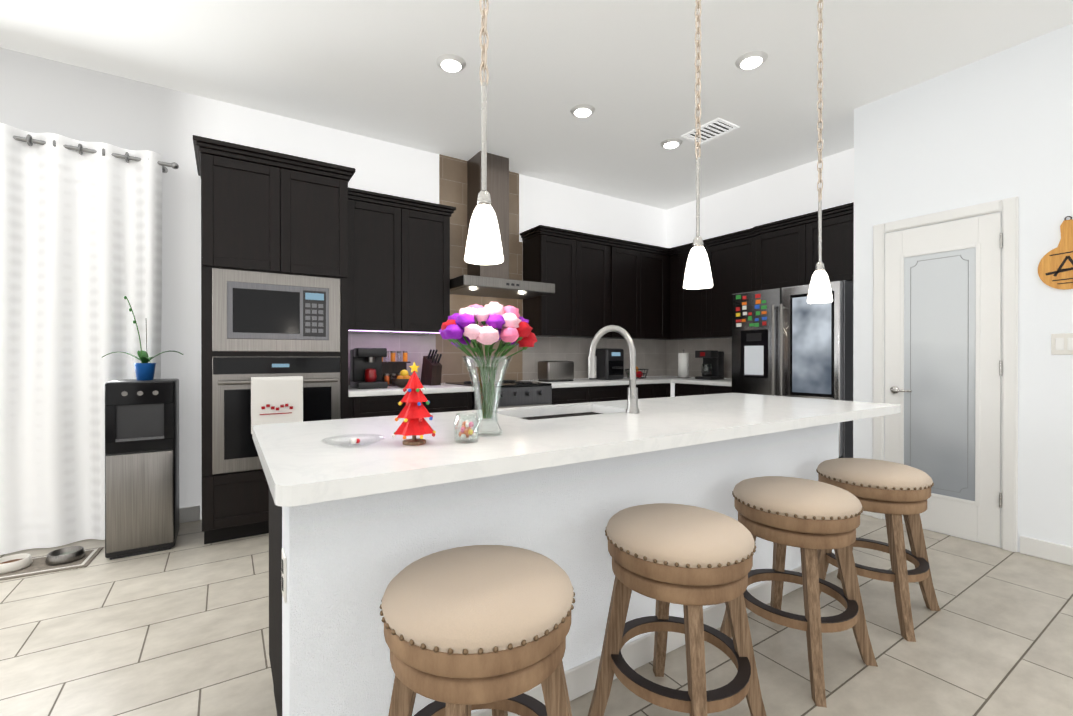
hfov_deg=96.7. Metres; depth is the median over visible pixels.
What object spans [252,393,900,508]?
island countertop
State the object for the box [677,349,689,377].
paper towel holder
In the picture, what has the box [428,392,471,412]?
base cabinet
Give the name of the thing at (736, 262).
upper cabinet
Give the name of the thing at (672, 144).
recessed light
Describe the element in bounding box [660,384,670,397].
base cabinet
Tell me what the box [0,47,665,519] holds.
wall
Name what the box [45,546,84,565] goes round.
pet bowl
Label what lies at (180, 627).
floor
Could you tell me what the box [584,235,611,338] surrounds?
upper cabinet
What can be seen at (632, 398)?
faucet
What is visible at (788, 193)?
wall
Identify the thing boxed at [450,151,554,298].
range hood
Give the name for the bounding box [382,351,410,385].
spice rack
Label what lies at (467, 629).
stool
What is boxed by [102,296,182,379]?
potted plant
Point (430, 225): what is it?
upper cabinet
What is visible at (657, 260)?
upper cabinet
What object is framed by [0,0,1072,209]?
ceiling
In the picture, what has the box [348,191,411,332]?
upper cabinet
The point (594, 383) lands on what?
countertop
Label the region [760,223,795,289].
upper cabinet
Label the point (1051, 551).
baseboard
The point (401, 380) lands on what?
fruit bowl
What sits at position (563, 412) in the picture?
sink
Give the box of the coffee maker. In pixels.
[695,350,723,379]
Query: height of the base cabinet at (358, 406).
0.880 m
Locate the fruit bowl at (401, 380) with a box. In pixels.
[391,370,419,387]
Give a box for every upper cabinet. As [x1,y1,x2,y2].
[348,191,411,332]
[412,203,451,333]
[520,231,583,337]
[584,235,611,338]
[612,243,647,338]
[640,247,667,339]
[668,247,695,338]
[696,227,763,338]
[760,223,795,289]
[796,207,853,285]
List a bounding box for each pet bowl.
[0,553,32,573]
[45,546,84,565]
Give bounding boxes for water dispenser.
[105,378,178,559]
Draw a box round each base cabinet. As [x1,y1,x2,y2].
[348,396,427,418]
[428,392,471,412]
[552,388,595,404]
[596,384,627,401]
[628,384,659,398]
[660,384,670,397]
[675,384,695,396]
[696,384,731,394]
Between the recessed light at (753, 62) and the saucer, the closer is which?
the saucer
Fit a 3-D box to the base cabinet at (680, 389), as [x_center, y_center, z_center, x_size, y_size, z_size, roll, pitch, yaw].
[1.867,0.710,5.132,0.618,0.880,0.448,0,0,-33]
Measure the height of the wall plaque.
0.410 m
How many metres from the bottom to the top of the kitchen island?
0.879 m
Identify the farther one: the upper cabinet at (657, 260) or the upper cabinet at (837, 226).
the upper cabinet at (657, 260)
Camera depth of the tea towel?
3.03 m
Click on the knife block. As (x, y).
(431, 372)
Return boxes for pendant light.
[464,0,503,264]
[683,0,712,288]
[807,0,832,302]
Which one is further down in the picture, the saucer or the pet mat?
the pet mat
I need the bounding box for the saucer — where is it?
[321,434,384,447]
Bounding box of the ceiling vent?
[681,118,738,143]
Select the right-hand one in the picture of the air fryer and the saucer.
the air fryer
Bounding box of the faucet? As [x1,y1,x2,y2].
[588,325,639,413]
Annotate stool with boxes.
[379,545,574,715]
[588,503,766,715]
[720,476,877,707]
[816,458,939,641]
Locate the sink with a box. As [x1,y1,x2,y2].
[508,409,607,420]
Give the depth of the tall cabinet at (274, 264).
3.04 m
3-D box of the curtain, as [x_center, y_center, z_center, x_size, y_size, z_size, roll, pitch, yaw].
[-3.451,-0.105,2.605,2.410,2.500,0.178,0,0,-33]
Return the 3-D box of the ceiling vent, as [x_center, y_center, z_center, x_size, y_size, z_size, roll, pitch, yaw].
[1.426,-1.862,3.929,0.270,0.010,0.370,0,0,-33]
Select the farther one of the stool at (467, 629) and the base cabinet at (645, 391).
the base cabinet at (645, 391)
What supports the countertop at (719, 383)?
on the base cabinet at (701, 389)
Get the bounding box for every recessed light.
[436,54,465,71]
[570,104,594,116]
[660,138,682,148]
[735,51,767,69]
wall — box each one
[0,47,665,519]
[666,148,853,396]
[853,23,1072,551]
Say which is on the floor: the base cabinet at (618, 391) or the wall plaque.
the base cabinet at (618, 391)
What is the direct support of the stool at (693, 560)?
on the floor
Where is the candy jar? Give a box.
[454,412,479,443]
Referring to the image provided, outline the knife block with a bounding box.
[420,349,441,385]
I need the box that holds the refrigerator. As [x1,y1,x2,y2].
[732,280,853,457]
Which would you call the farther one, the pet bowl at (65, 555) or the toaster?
the toaster
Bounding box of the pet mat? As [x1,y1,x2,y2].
[0,547,103,579]
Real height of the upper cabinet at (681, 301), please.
0.998 m
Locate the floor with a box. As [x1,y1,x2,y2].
[0,514,1072,715]
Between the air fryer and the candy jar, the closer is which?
the candy jar
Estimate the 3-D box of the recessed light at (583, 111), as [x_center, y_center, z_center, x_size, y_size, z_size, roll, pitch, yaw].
[0.348,-1.856,3.594,0.186,0.020,0.186,0,0,-42]
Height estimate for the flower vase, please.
0.412 m
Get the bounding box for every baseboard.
[179,505,199,522]
[1020,535,1072,565]
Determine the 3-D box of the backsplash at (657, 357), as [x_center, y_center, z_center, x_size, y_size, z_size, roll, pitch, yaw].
[0.014,-0.820,4.968,3.899,2.098,0.009,0,0,-33]
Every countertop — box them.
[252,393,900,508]
[348,384,473,395]
[525,376,699,387]
[672,379,731,387]
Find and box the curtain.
[0,123,178,554]
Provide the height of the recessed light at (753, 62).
0.020 m
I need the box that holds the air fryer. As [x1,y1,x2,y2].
[595,348,623,379]
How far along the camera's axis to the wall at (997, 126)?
2.85 m
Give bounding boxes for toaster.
[538,361,573,381]
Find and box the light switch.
[1051,333,1072,354]
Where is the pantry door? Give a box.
[872,196,1018,551]
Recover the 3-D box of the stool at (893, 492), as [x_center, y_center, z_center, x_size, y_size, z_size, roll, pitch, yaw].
[1.567,0.824,2.230,0.459,0.668,0.459,0,0,-33]
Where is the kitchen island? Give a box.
[269,421,844,715]
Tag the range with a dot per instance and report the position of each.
(514, 393)
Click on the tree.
(414, 412)
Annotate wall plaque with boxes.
[1038,216,1072,289]
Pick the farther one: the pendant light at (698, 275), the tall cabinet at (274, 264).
the tall cabinet at (274, 264)
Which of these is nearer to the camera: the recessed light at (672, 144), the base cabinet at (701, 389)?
the recessed light at (672, 144)
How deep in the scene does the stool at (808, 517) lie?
1.72 m
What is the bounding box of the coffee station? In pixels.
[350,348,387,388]
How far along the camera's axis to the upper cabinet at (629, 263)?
5.23 m
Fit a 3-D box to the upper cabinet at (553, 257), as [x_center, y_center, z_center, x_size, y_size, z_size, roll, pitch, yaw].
[0.157,-0.718,4.851,0.491,0.998,0.339,0,0,-33]
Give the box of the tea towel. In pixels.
[251,376,302,433]
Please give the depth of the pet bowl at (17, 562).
2.60 m
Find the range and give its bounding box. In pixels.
[447,380,551,409]
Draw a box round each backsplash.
[348,154,667,385]
[668,338,731,378]
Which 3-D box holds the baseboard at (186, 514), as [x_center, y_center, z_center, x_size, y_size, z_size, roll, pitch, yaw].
[-4.183,1.105,2.230,4.270,0.105,0.014,0,0,-33]
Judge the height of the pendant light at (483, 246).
1.586 m
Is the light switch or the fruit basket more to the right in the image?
the light switch
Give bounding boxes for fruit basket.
[625,366,648,378]
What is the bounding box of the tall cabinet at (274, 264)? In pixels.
[193,135,355,543]
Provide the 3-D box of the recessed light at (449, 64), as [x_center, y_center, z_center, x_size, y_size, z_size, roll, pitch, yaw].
[-0.539,-1.854,3.015,0.186,0.020,0.186,0,0,-42]
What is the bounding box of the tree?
[392,362,435,444]
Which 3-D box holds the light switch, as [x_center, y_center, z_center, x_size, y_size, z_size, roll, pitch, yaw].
[2.980,-0.079,2.655,0.010,0.120,0.160,0,0,-33]
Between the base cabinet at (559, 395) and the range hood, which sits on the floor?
the base cabinet at (559, 395)
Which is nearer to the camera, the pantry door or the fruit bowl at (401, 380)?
the pantry door
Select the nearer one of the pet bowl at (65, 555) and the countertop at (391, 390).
the pet bowl at (65, 555)
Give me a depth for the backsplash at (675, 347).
5.64 m
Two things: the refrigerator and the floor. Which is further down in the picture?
the floor
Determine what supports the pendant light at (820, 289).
hanging from the ceiling
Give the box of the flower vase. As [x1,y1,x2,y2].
[439,302,536,436]

